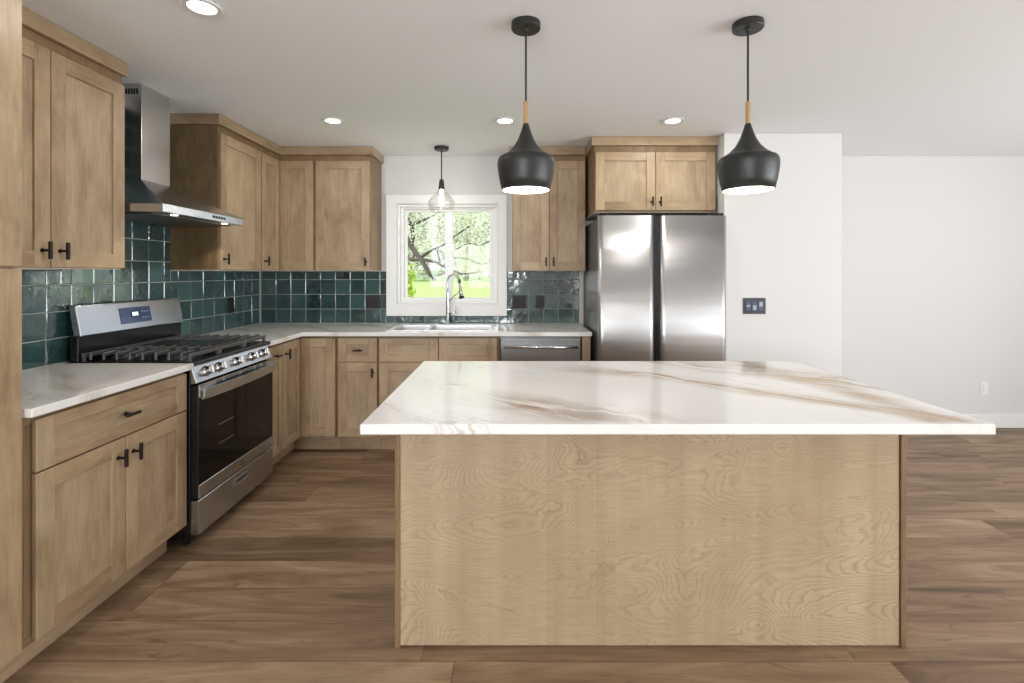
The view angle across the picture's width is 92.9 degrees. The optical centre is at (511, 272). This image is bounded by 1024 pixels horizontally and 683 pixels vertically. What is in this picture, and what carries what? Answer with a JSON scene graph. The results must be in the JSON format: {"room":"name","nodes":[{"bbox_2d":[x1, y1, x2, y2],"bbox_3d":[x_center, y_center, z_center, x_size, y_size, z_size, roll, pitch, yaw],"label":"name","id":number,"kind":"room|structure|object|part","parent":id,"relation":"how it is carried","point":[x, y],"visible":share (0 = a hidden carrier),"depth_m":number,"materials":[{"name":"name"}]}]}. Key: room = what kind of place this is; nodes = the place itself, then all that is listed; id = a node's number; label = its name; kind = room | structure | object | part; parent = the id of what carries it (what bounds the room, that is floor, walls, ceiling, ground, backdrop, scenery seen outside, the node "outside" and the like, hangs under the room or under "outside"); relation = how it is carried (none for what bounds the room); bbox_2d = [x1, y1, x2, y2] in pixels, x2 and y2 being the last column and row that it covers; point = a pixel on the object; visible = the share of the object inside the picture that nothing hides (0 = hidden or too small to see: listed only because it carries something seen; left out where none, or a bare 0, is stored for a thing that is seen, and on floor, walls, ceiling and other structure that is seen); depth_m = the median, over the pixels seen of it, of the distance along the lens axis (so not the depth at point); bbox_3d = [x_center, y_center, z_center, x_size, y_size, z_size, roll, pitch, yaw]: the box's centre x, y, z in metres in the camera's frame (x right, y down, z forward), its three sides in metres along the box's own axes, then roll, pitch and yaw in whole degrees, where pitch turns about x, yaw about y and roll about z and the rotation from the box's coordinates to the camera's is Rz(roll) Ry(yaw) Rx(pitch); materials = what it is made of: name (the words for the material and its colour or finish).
{"room":"kitchen","nodes":[
{"label":"kitchen","id":0,"kind":"room"},
{"bbox_2d":[22,269,259,370],"bbox_3d":[-2.277,0.165,0.386,0.140,2.380,8.052,0,0,0],"label":"wall","id":1,"kind":"structure","parent":0,"point":[22,269],"depth_m":2.35,"materials":[{"name":"white paint"}]},
{"bbox_2d":[18,27,124,269],"bbox_3d":[-2.022,-0.486,1.976,0.366,0.939,0.785,0,0,0],"label":"upper cabinet","id":2,"kind":"object","parent":1,"relation":"attached to","point":[73,106],"visible":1,"depth_m":2.08,"materials":[{"name":"brown wood"}]},
{"bbox_3d":[-1.887,-0.465,1.786,0.018,0.884,0.393,0,0,0],"label":"door","id":3,"kind":"part","parent":2,"relation":"part of","materials":[{"name":"brown wood"}]},
{"bbox_3d":[-1.859,-0.091,1.947,0.040,0.072,0.018,0,0,0],"label":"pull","id":4,"kind":"part","parent":2,"relation":"part of","materials":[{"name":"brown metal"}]},
{"bbox_3d":[-1.859,-0.091,2.024,0.040,0.072,0.018,0,0,0],"label":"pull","id":5,"kind":"part","parent":2,"relation":"part of","materials":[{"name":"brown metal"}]},
{"bbox_3d":[-1.887,-0.465,2.175,0.018,0.884,0.376,0,0,0],"label":"door","id":6,"kind":"part","parent":2,"relation":"part of","materials":[{"name":"brown wood"}]},
{"bbox_2d":[22,6,127,76],"bbox_3d":[-2.041,-0.991,1.980,0.331,0.067,0.798,0,0,0],"label":"crown molding","id":7,"kind":"structure","parent":1,"relation":"attached to","point":[31,21],"depth_m":2.07,"materials":[{"name":"brown wood"}]},
{"bbox_2d":[22,221,259,370],"bbox_3d":[-2.202,-0.253,2.921,0.009,1.386,2.681,0,0,0],"label":"tile backsplash","id":8,"kind":"structure","parent":1,"relation":"attached to","point":[47,295],"depth_m":2.85,"materials":[{"name":"teal tile"}]},
{"bbox_2d":[228,298,233,312],"bbox_3d":[-2.193,0.255,3.806,0.009,0.115,0.072,0,0,0],"label":"outlet","id":9,"kind":"object","parent":8,"relation":"attached to","point":[230,300],"visible":1,"depth_m":3.80,"materials":[{"name":"black plastic"}]},
{"bbox_2d":[122,84,243,225],"bbox_3d":[-1.950,-0.658,2.740,0.494,0.730,0.720,0,0,0],"label":"range hood","id":10,"kind":"object","parent":1,"relation":"attached to","point":[150,198],"visible":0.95,"depth_m":2.65,"materials":[{"name":"metal"}]},
{"bbox_2d":[170,125,260,270],"bbox_3d":[-2.022,-0.486,3.399,0.366,0.939,0.518,0,0,0],"label":"upper cabinet","id":11,"kind":"object","parent":1,"relation":"attached to","point":[214,165],"visible":0.99,"depth_m":3.14,"materials":[{"name":"brown wood"}]},
{"bbox_3d":[-1.859,-0.091,3.175,0.040,0.072,0.018,0,0,0],"label":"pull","id":12,"kind":"part","parent":11,"relation":"part of","materials":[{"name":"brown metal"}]},
{"bbox_3d":[-1.887,-0.465,3.397,0.018,0.884,0.502,0,0,0],"label":"door","id":13,"kind":"part","parent":11,"relation":"part of","materials":[{"name":"brown wood"}]},
{"bbox_2d":[259,146,315,270],"bbox_3d":[-1.901,-0.486,3.963,0.608,0.939,0.609,0,0,0],"label":"upper cabinet","id":14,"kind":"object","parent":1,"relation":"attached to","point":[288,182],"visible":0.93,"depth_m":3.94,"materials":[{"name":"brown wood"}]},
{"bbox_3d":[-1.887,-0.465,3.803,0.018,0.884,0.272,0,0,0],"label":"door","id":15,"kind":"part","parent":14,"relation":"part of","materials":[{"name":"brown wood"}]},
{"bbox_2d":[170,113,383,163],"bbox_3d":[-1.665,-0.991,3.696,1.082,0.067,1.149,0,0,0],"label":"crown molding","id":16,"kind":"structure","parent":14,"relation":"attached to","point":[175,118],"depth_m":3.69,"materials":[{"name":"brown wood"}]},
{"bbox_3d":[-1.746,-0.465,3.950,0.264,0.884,0.018,0,0,0],"label":"door","id":17,"kind":"part","parent":14,"relation":"part of","materials":[{"name":"brown wood"}]},
{"bbox_2d":[3,428,1023,682],"bbox_3d":[1.671,1.395,0.386,8.037,0.080,8.052,0,0,0],"label":"floor","id":18,"kind":"structure","parent":0,"point":[294,582],"depth_m":1.97,"materials":[{"name":"wood"}]},
{"bbox_2d":[0,0,21,668],"bbox_3d":[-1.872,0.205,1.272,0.664,2.300,0.613,0,0,0],"label":"tall cabinet","id":19,"kind":"object","parent":18,"relation":"on","point":[10,10],"visible":1,"depth_m":1.53,"materials":[{"name":"brown wood"}]},
{"bbox_3d":[-1.589,-0.464,1.270,0.018,0.886,0.603,0,0,0],"label":"door","id":20,"kind":"part","parent":19,"relation":"part of","materials":[{"name":"brown wood"}]},
{"bbox_3d":[-1.589,0.606,1.270,0.018,1.238,0.603,0,0,0],"label":"door","id":21,"kind":"part","parent":19,"relation":"part of","materials":[{"name":"brown wood"}]},
{"bbox_2d":[0,372,186,682],"bbox_3d":[-1.874,0.913,1.978,0.660,0.883,0.796,0,0,0],"label":"base cabinet","id":22,"kind":"object","parent":18,"relation":"on","point":[104,479],"visible":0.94,"depth_m":1.87,"materials":[{"name":"brown wood"}]},
{"bbox_3d":[-1.593,0.949,1.808,0.018,0.556,0.373,0,0,0],"label":"door","id":23,"kind":"part","parent":22,"relation":"part of","materials":[{"name":"brown wood"}]},
{"bbox_2d":[22,363,193,417],"bbox_3d":[-1.881,0.456,1.982,0.649,0.030,0.804,0,0,0],"label":"countertop","id":24,"kind":"structure","parent":22,"relation":"on","point":[47,389],"depth_m":2.02,"materials":[{"name":"white marble-look quartz with soft brown veins"}]},
{"bbox_3d":[-1.593,0.577,1.996,0.018,0.176,0.750,0,0,0],"label":"drawer","id":25,"kind":"part","parent":22,"relation":"part of","materials":[{"name":"brown wood"}]},
{"bbox_3d":[-1.563,0.744,1.958,0.040,0.072,0.018,0,0,0],"label":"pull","id":26,"kind":"part","parent":22,"relation":"part of","materials":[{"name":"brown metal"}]},
{"bbox_3d":[-1.563,0.577,1.996,0.040,0.018,0.072,0,0,0],"label":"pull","id":27,"kind":"part","parent":22,"relation":"part of","materials":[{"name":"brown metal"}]},
{"bbox_3d":[-1.563,0.744,2.035,0.040,0.072,0.018,0,0,0],"label":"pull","id":28,"kind":"part","parent":22,"relation":"part of","materials":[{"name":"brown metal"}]},
{"bbox_3d":[-1.593,0.949,2.185,0.018,0.556,0.372,0,0,0],"label":"door","id":29,"kind":"part","parent":22,"relation":"part of","materials":[{"name":"brown wood"}]},
{"bbox_2d":[68,298,274,544],"bbox_3d":[-1.841,0.757,2.760,0.678,1.196,0.745,0,0,0],"label":"gas range","id":30,"kind":"object","parent":18,"relation":"on","point":[229,410],"visible":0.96,"depth_m":2.62,"materials":[{"name":"silver metal"}]},
{"bbox_3d":[-2.010,0.426,2.528,0.108,0.021,0.108,0,0,0],"label":"burner","id":31,"kind":"part","parent":30,"relation":"part of","materials":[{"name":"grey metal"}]},
{"bbox_3d":[-2.126,0.236,2.753,0.021,0.087,0.220,0,0,0],"label":"touch panel","id":32,"kind":"part","parent":30,"relation":"part of","materials":[{"name":"blue plastic"}]},
{"bbox_2d":[68,341,270,365],"bbox_3d":[-1.865,0.447,2.760,0.630,0.020,0.745,0,0,0],"label":"cooktop","id":33,"kind":"object","parent":30,"relation":"in","point":[218,356],"depth_m":2.51,"materials":[{"name":"black metal"}]},
{"bbox_3d":[-1.720,0.426,2.528,0.126,0.021,0.126,0,0,0],"label":"burner","id":34,"kind":"part","parent":30,"relation":"part of","materials":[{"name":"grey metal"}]},
{"bbox_3d":[-1.542,0.494,2.481,0.044,0.054,0.054,-19,0,0],"label":"knob","id":35,"kind":"part","parent":30,"relation":"part of","materials":[{"name":"silver metal"}]},
{"bbox_3d":[-1.542,0.494,2.591,0.044,0.054,0.054,-19,0,0],"label":"knob","id":36,"kind":"part","parent":30,"relation":"part of","materials":[{"name":"silver metal"}]},
{"bbox_3d":[-1.577,0.503,2.760,0.063,0.090,0.745,0,0,0],"label":"control panel","id":37,"kind":"part","parent":30,"relation":"part of","materials":[{"name":"metal"}]},
{"bbox_3d":[-1.559,0.833,2.760,0.038,0.556,0.741,0,0,0],"label":"oven door","id":38,"kind":"part","parent":30,"relation":"part of","materials":[{"name":"black glass"}]},
{"bbox_3d":[-1.558,1.204,2.760,0.040,0.169,0.743,0,0,0],"label":"drawer","id":39,"kind":"part","parent":30,"relation":"part of","materials":[{"name":"metal"}]},
{"bbox_3d":[-1.537,0.582,2.760,0.008,0.062,0.741,0,0,0],"label":"vent trim","id":40,"kind":"part","parent":30,"relation":"part of","materials":[{"name":"metal"}]},
{"bbox_3d":[-1.538,1.076,2.760,0.007,0.066,0.741,0,0,0],"label":"door trim","id":41,"kind":"part","parent":30,"relation":"part of","materials":[{"name":"metal"}]},
{"bbox_3d":[-1.521,0.600,2.760,0.038,0.050,0.721,0,0,0],"label":"oven handle","id":42,"kind":"part","parent":30,"relation":"part of","materials":[{"name":"metal"}]},
{"bbox_3d":[-1.542,0.494,2.753,0.044,0.054,0.054,-19,0,0],"label":"knob","id":43,"kind":"part","parent":30,"relation":"part of","materials":[{"name":"silver metal"}]},
{"bbox_3d":[-1.535,1.164,2.763,0.008,0.034,0.130,0,0,0],"label":"drawer pull","id":44,"kind":"part","parent":30,"relation":"part of","materials":[{"name":"metal"}]},
{"bbox_3d":[-1.542,0.494,2.915,0.044,0.054,0.054,-19,0,0],"label":"knob","id":45,"kind":"part","parent":30,"relation":"part of","materials":[{"name":"silver metal"}]},
{"bbox_3d":[-1.542,0.494,3.040,0.044,0.054,0.054,-19,0,0],"label":"knob","id":46,"kind":"part","parent":30,"relation":"part of","materials":[{"name":"silver metal"}]},
{"bbox_2d":[266,343,282,457],"bbox_3d":[-1.874,0.913,3.254,0.660,0.883,0.216,0,0,0],"label":"base cabinet","id":47,"kind":"object","parent":18,"relation":"on","point":[275,350],"visible":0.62,"depth_m":3.30,"materials":[{"name":"brown wood"}]},
{"bbox_2d":[273,336,340,464],"bbox_3d":[-1.761,0.913,3.817,0.886,0.883,0.905,0,0,0],"label":"base cabinet","id":48,"kind":"object","parent":18,"relation":"on","point":[309,363],"visible":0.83,"depth_m":3.65,"materials":[{"name":"brown wood"}]},
{"bbox_3d":[-1.593,0.858,3.507,0.018,0.738,0.277,0,0,0],"label":"door","id":49,"kind":"part","parent":48,"relation":"part of","materials":[{"name":"brown wood"}]},
{"bbox_3d":[-1.455,0.858,3.657,0.256,0.738,0.018,0,0,0],"label":"door","id":50,"kind":"part","parent":48,"relation":"part of","materials":[{"name":"brown wood"}]},
{"bbox_2d":[210,323,591,345],"bbox_3d":[-0.805,0.456,3.707,2.801,0.030,1.129,0,0,0],"label":"countertop","id":51,"kind":"structure","parent":48,"relation":"on","point":[276,333],"depth_m":3.67,"materials":[{"name":"grey stone"}]},
{"bbox_2d":[387,324,494,330],"bbox_3d":[-0.547,0.539,3.943,0.812,0.208,0.487,0,0,0],"label":"sink","id":52,"kind":"object","parent":51,"relation":"in","point":[401,327],"visible":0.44,"depth_m":4.07,"materials":[{"name":"white"}]},
{"bbox_3d":[-0.794,0.524,3.905,0.247,0.177,0.342,0,0,0],"label":"bowl","id":53,"kind":"part","parent":52,"relation":"part of","materials":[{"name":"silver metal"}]},
{"bbox_3d":[-0.409,0.539,3.905,0.467,0.207,0.342,0,0,0],"label":"bowl","id":54,"kind":"part","parent":52,"relation":"part of","materials":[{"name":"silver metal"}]},
{"bbox_2d":[445,273,463,323],"bbox_3d":[-0.484,0.218,4.122,0.188,0.432,0.060,0,0,23],"label":"faucet","id":55,"kind":"object","parent":51,"relation":"on","point":[461,295],"visible":1,"depth_m":4.13,"materials":[{"name":"silver metal"}]},
{"bbox_3d":[-0.504,0.320,4.140,0.069,0.083,0.026,0,0,8],"label":"lever","id":56,"kind":"part","parent":55,"relation":"part of","materials":[{"name":"silver metal"}]},
{"bbox_2d":[337,336,380,448],"bbox_3d":[-1.163,0.913,3.938,0.308,0.883,0.660,0,0,0],"label":"base cabinet","id":57,"kind":"object","parent":18,"relation":"on","point":[357,356],"visible":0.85,"depth_m":3.66,"materials":[{"name":"brown wood"}]},
{"bbox_3d":[-1.159,0.577,3.657,0.291,0.176,0.018,0,0,0],"label":"drawer","id":58,"kind":"part","parent":57,"relation":"part of","materials":[{"name":"brown wood"}]},
{"bbox_3d":[-1.159,0.949,3.657,0.291,0.556,0.018,0,0,0],"label":"door","id":59,"kind":"part","parent":57,"relation":"part of","materials":[{"name":"brown wood"}]},
{"bbox_2d":[378,336,499,448],"bbox_3d":[-0.550,0.913,3.938,0.914,0.883,0.660,0,0,0],"label":"base cabinet","id":60,"kind":"object","parent":18,"relation":"on","point":[399,357],"visible":0.3,"depth_m":3.65,"materials":[{"name":"brown wood"}]},
{"bbox_3d":[-0.775,0.949,3.657,0.441,0.556,0.018,0,0,0],"label":"door","id":61,"kind":"part","parent":60,"relation":"part of","materials":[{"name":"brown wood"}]},
{"bbox_3d":[-0.775,0.577,3.657,0.441,0.176,0.018,0,0,0],"label":"drawer","id":62,"kind":"part","parent":60,"relation":"part of","materials":[{"name":"brown wood"}]},
{"bbox_3d":[-0.331,0.577,3.657,0.435,0.176,0.018,0,0,0],"label":"drawer","id":63,"kind":"part","parent":60,"relation":"part of","materials":[{"name":"brown wood"}]},
{"bbox_2d":[500,336,580,360],"bbox_3d":[0.215,0.915,3.922,0.607,0.880,0.663,0,0,0],"label":"dishwasher","id":64,"kind":"object","parent":18,"relation":"on","point":[512,348],"visible":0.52,"depth_m":3.64,"materials":[{"name":"metal"}]},
{"bbox_3d":[0.215,0.550,3.616,0.545,0.022,0.051,0,0,0],"label":"handle","id":65,"kind":"part","parent":64,"relation":"part of","materials":[{"name":"silver metal"}]},
{"bbox_2d":[581,336,589,360],"bbox_3d":[0.557,0.913,3.956,0.062,0.883,0.612,0,0,0],"label":"end panel","id":66,"kind":"object","parent":18,"relation":"on","point":[585,340],"visible":0.18,"depth_m":3.65,"materials":[{"name":"brown wood"}]},
{"bbox_2d":[395,435,905,648],"bbox_3d":[0.500,0.921,2.126,1.846,0.867,0.741,0,0,0],"label":"kitchen island","id":67,"kind":"object","parent":18,"relation":"on","point":[500,539],"visible":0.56,"depth_m":1.76,"materials":[{"name":"brown wood"}]},
{"bbox_3d":[-0.414,0.921,1.766,0.018,0.867,0.022,0,0,0],"label":"corner trim","id":68,"kind":"part","parent":67,"relation":"part of","materials":[{"name":"brown wood"}]},
{"bbox_2d":[360,361,995,434],"bbox_3d":[0.499,0.471,1.990,1.914,0.032,1.056,0,0,0],"label":"island countertop","id":69,"kind":"structure","parent":67,"relation":"on","point":[439,397],"depth_m":1.72,"materials":[{"name":"white stone"}]},
{"bbox_3d":[1.413,0.921,1.766,0.020,0.867,0.022,0,0,0],"label":"corner trim","id":70,"kind":"part","parent":67,"relation":"part of","materials":[{"name":"brown wood"}]},
{"bbox_2d":[583,213,725,360],"bbox_3d":[1.078,0.463,3.857,0.914,1.785,0.767,0,0,0],"label":"refrigerator","id":71,"kind":"object","parent":18,"relation":"on","point":[654,287],"visible":0.6,"depth_m":3.48,"materials":[{"name":"grey metal"}]},
{"bbox_3d":[0.818,0.442,3.505,0.393,1.706,0.062,0,0,0],"label":"door","id":72,"kind":"part","parent":71,"relation":"part of","materials":[{"name":"metal"}]},
{"bbox_3d":[1.299,0.442,3.505,0.472,1.706,0.062,0,0,0],"label":"door","id":73,"kind":"part","parent":71,"relation":"part of","materials":[{"name":"metal"}]},
{"bbox_2d":[22,0,1023,155],"bbox_3d":[1.671,-1.075,0.386,8.037,0.100,8.052,0,0,0],"label":"ceiling","id":74,"kind":"structure","parent":0,"point":[402,77],"depth_m":2.42,"materials":[{"name":"white paint"}]},
{"bbox_2d":[180,0,223,16],"bbox_3d":[-1.192,-1.021,1.873,0.142,0.006,0.142,0,0,0],"label":"recessed light","id":75,"kind":"object","parent":74,"relation":"in","point":[206,8],"visible":1,"depth_m":1.87,"materials":[{"name":"white plastic"}]},
{"bbox_2d":[322,117,343,124],"bbox_3d":[-1.203,-1.021,3.273,0.142,0.006,0.142,0,0,0],"label":"recessed light","id":76,"kind":"object","parent":74,"relation":"in","point":[330,120],"visible":1,"depth_m":3.26,"materials":[{"name":"white plastic"}]},
{"bbox_2d":[434,145,448,204],"bbox_3d":[-0.573,-0.762,3.960,0.222,0.524,0.222,0,0,0],"label":"pendant lamp","id":77,"kind":"object","parent":74,"relation":"hanging from","point":[440,148],"visible":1,"depth_m":3.94,"materials":[{"name":"black metal"}]},
{"bbox_2d":[438,179,444,189],"bbox_3d":[-0.573,-0.721,3.960,0.052,0.084,0.052,0,0,0],"label":"socket","id":78,"kind":"object","parent":77,"relation":"attached to","point":[441,182],"depth_m":3.94,"materials":[{"name":"black metal"}]},
{"bbox_3d":[-0.573,-0.615,3.960,0.040,0.129,0.040,0,0,0],"label":"bulb","id":79,"kind":"part","parent":77,"relation":"part of","materials":[{"name":"white glass"}]},
{"bbox_2d":[495,117,514,124],"bbox_3d":[-0.047,-1.021,3.273,0.142,0.006,0.142,0,0,0],"label":"recessed light","id":80,"kind":"object","parent":74,"relation":"in","point":[503,120],"visible":1,"depth_m":3.26,"materials":[{"name":"white plastic"}]},
{"bbox_2d":[497,15,553,193],"bbox_3d":[0.057,-0.681,1.996,0.234,0.685,0.234,0,0,0],"label":"pendant lamp","id":81,"kind":"object","parent":74,"relation":"hanging from","point":[525,168],"visible":1,"depth_m":1.93,"materials":[{"name":"matte black metal"},{"name":"pale wood"},{"name":"white inner shade"}]},
{"bbox_3d":[0.057,-0.475,1.996,0.234,0.272,0.234,0,0,0],"label":"lamp shade","id":82,"kind":"part","parent":81,"relation":"part of","materials":[{"name":"black metal"}]},
{"bbox_3d":[0.057,-0.845,1.996,0.008,0.300,0.008,0,0,0],"label":"cord","id":83,"kind":"part","parent":81,"relation":"part of","materials":[{"name":"black plastic"}]},
{"bbox_2d":[662,117,683,124],"bbox_3d":[1.082,-1.021,3.273,0.142,0.006,0.142,0,0,0],"label":"recessed light","id":84,"kind":"object","parent":74,"relation":"in","point":[675,120],"visible":1,"depth_m":3.26,"materials":[{"name":"white plastic"}]},
{"bbox_2d":[717,15,779,193],"bbox_3d":[0.967,-0.681,1.996,0.234,0.685,0.234,0,0,0],"label":"pendant lamp","id":85,"kind":"object","parent":74,"relation":"hanging from","point":[749,168],"visible":1,"depth_m":1.94,"materials":[{"name":"black painted metal"},{"name":"pale wood"},{"name":"white glowing diffuser"}]},
{"bbox_3d":[0.967,-0.845,1.996,0.008,0.300,0.008,0,0,0],"label":"cord","id":86,"kind":"part","parent":85,"relation":"part of","materials":[{"name":"black plastic"}]},
{"bbox_3d":[0.967,-0.475,1.996,0.234,0.272,0.234,0,0,0],"label":"lamp shade","id":87,"kind":"part","parent":85,"relation":"part of","materials":[{"name":"black metal"}]},
{"bbox_2d":[260,156,1023,413],"bbox_3d":[1.671,0.165,4.342,7.757,2.380,0.140,0,0,0],"label":"wall","id":88,"kind":"structure","parent":0,"point":[933,246],"depth_m":4.27,"materials":[{"name":"white paint"}]},
{"bbox_2d":[316,155,380,270],"bbox_3d":[-1.370,-0.486,4.084,0.452,0.939,0.366,0,0,0],"label":"upper cabinet","id":89,"kind":"object","parent":88,"relation":"attached to","point":[348,187],"visible":1,"depth_m":3.95,"materials":[{"name":"brown wood"}]},
{"bbox_2d":[261,271,578,322],"bbox_3d":[-0.805,0.212,4.267,2.786,0.455,0.009,0,0,0],"label":"tile backsplash","id":90,"kind":"structure","parent":88,"relation":"attached to","point":[286,296],"depth_m":4.26,"materials":[{"name":"teal tile"}]},
{"bbox_2d":[367,296,379,308],"bbox_3d":[-1.212,0.255,4.258,0.118,0.115,0.009,0,0,0],"label":"outlet","id":91,"kind":"object","parent":90,"relation":"attached to","point":[373,302],"visible":1,"depth_m":4.26,"materials":[{"name":"black plastic"}]},
{"bbox_2d":[512,296,525,308],"bbox_3d":[0.064,0.255,4.258,0.122,0.115,0.009,0,0,0],"label":"outlet","id":92,"kind":"object","parent":90,"relation":"attached to","point":[518,302],"visible":1,"depth_m":4.26,"materials":[{"name":"black plastic"}]},
{"bbox_2d":[536,296,543,308],"bbox_3d":[0.245,0.255,4.258,0.076,0.115,0.009,0,0,0],"label":"outlet","id":93,"kind":"object","parent":90,"relation":"attached to","point":[539,299],"visible":1,"depth_m":4.26,"materials":[{"name":"black plastic"}]},
{"bbox_2d":[386,195,506,315],"bbox_3d":[-0.572,-0.155,4.325,1.053,1.060,0.154,0,0,0],"label":"window","id":94,"kind":"structure","parent":88,"relation":"in","point":[496,304],"depth_m":4.25,"materials":[{"name":"white paint"}]},
{"bbox_3d":[-0.743,-0.171,4.361,0.430,0.789,0.028,0,0,0],"label":"sash","id":95,"kind":"part","parent":94,"relation":"part of","materials":[{"name":"white plastic"}]},
{"bbox_3d":[-0.565,-0.166,4.337,0.875,0.867,0.130,0,0,0],"label":"frame","id":96,"kind":"part","parent":94,"relation":"part of","materials":[{"name":"white plastic"}]},
{"bbox_3d":[-0.383,-0.171,4.331,0.424,0.789,0.028,0,0,0],"label":"sash","id":97,"kind":"part","parent":94,"relation":"part of","materials":[{"name":"white plastic"}]},
{"bbox_2d":[512,155,584,270],"bbox_3d":[0.299,-0.486,4.084,0.596,0.939,0.366,0,0,0],"label":"upper cabinet","id":98,"kind":"object","parent":88,"relation":"attached to","point":[548,228],"visible":0.88,"depth_m":3.95,"materials":[{"name":"brown wood"}]},
{"bbox_3d":[0.153,-0.465,3.950,0.296,0.884,0.018,0,0,0],"label":"door","id":99,"kind":"part","parent":98,"relation":"part of","materials":[{"name":"brown wood"}]},
{"bbox_3d":[0.449,-0.465,3.950,0.288,0.884,0.018,0,0,0],"label":"door","id":100,"kind":"part","parent":98,"relation":"part of","materials":[{"name":"brown wood"}]},
{"bbox_2d":[579,271,581,322],"bbox_3d":[0.601,0.212,4.263,0.023,0.456,0.015,0,0,0],"label":"trim","id":101,"kind":"structure","parent":88,"relation":"attached to","point":[580,272],"depth_m":4.26,"materials":[{"name":"beige paint"}]},
{"bbox_2d":[509,136,718,159],"bbox_3d":[0.762,-0.991,3.959,1.575,0.067,0.624,0,0,0],"label":"crown molding","id":102,"kind":"structure","parent":88,"relation":"attached to","point":[595,140],"depth_m":3.65,"materials":[{"name":"brown wood"}]},
{"bbox_2d":[585,146,715,220],"bbox_3d":[1.077,-0.707,3.941,0.914,0.499,0.660,0,0,0],"label":"upper cabinet","id":103,"kind":"object","parent":88,"relation":"attached to","point":[619,180],"visible":0.96,"depth_m":3.66,"materials":[{"name":"brown wood"}]},
{"bbox_3d":[0.852,-0.689,3.659,0.447,0.436,0.018,0,0,0],"label":"door","id":104,"kind":"part","parent":103,"relation":"part of","materials":[{"name":"brown wood"}]},
{"bbox_3d":[1.302,-0.689,3.659,0.446,0.436,0.018,0,0,0],"label":"door","id":105,"kind":"part","parent":103,"relation":"part of","materials":[{"name":"brown wood"}]},
{"bbox_2d":[980,382,988,394],"bbox_3d":[4.140,1.010,4.267,0.075,0.117,0.009,0,0,0],"label":"wall outlet","id":106,"kind":"object","parent":88,"relation":"attached to","point":[984,386],"visible":1,"depth_m":4.27,"materials":[{"name":"white plastic"}]},
{"bbox_2d":[964,414,1023,427],"bbox_3d":[3.983,1.296,4.263,3.134,0.118,0.015,0,0,0],"label":"baseboard","id":107,"kind":"structure","parent":88,"relation":"attached to","point":[1000,420],"depth_m":4.26,"materials":[{"name":"white paint"}]},
{"bbox_2d":[708,133,841,375],"bbox_3d":[1.984,0.166,3.918,0.864,2.379,0.706,0,0,0],"label":"wall","id":108,"kind":"structure","parent":0,"point":[784,243],"depth_m":3.56,"materials":[{"name":"white paint"}]},
{"bbox_2d":[743,298,765,313],"bbox_3d":[1.772,0.241,3.559,0.166,0.117,0.010,0,0,0],"label":"light switch","id":109,"kind":"object","parent":108,"relation":"attached to","point":[750,305],"visible":1,"depth_m":3.56,"materials":[{"name":"black"}]},
{"label":"outside","id":110,"kind":"structure","parent":0,"visible":0},
{"bbox_2d":[408,276,489,296],"bbox_3d":[0.000,1.070,27.600,80.000,1.470,46.000,0,0,0],"label":"ground","id":111,"kind":"structure","parent":110,"point":[426,288],"depth_m":30.11,"materials":[{"name":"green plant"}]},
{"bbox_2d":[408,263,415,296],"bbox_3d":[-1.239,0.801,5.704,0.269,1.910,0.216,0,0,0],"label":"leafy shrub","id":112,"kind":"object","parent":111,"relation":"on","point":[411,291],"visible":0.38,"depth_m":5.68,"materials":[{"name":"green plant"}]},
{"bbox_2d":[408,213,432,280],"bbox_3d":[-9.482,-3.302,40.915,5.713,8.620,3.792,0,0,0],"label":"tree","id":113,"kind":"object","parent":111,"relation":"on","point":[424,224],"visible":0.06,"depth_m":40.92,"materials":[{"name":"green plant"}]},
{"bbox_2d":[408,266,444,277],"bbox_3d":[-8.200,-0.084,47.200,4.100,1.197,2.781,0,0,0],"label":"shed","id":114,"kind":"object","parent":111,"relation":"on","point":[434,271],"visible":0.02,"depth_m":46.00,"materials":[{"name":"white"}]},
{"bbox_2d":[408,212,489,289],"bbox_3d":[-1.487,-0.223,9.641,3.217,3.904,2.877,0,0,0],"label":"blossom tree","id":115,"kind":"object","parent":111,"relation":"on","point":[416,257],"visible":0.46,"depth_m":8.93,"materials":[{"name":"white plant"}]},
{"bbox_2d":[435,212,489,280],"bbox_3d":[-3.838,-3.283,41.971,5.618,8.925,3.714,0,0,16],"label":"tree","id":116,"kind":"object","parent":111,"relation":"on","point":[473,225],"visible":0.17,"depth_m":41.59,"materials":[{"name":"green plant"}]}
]}

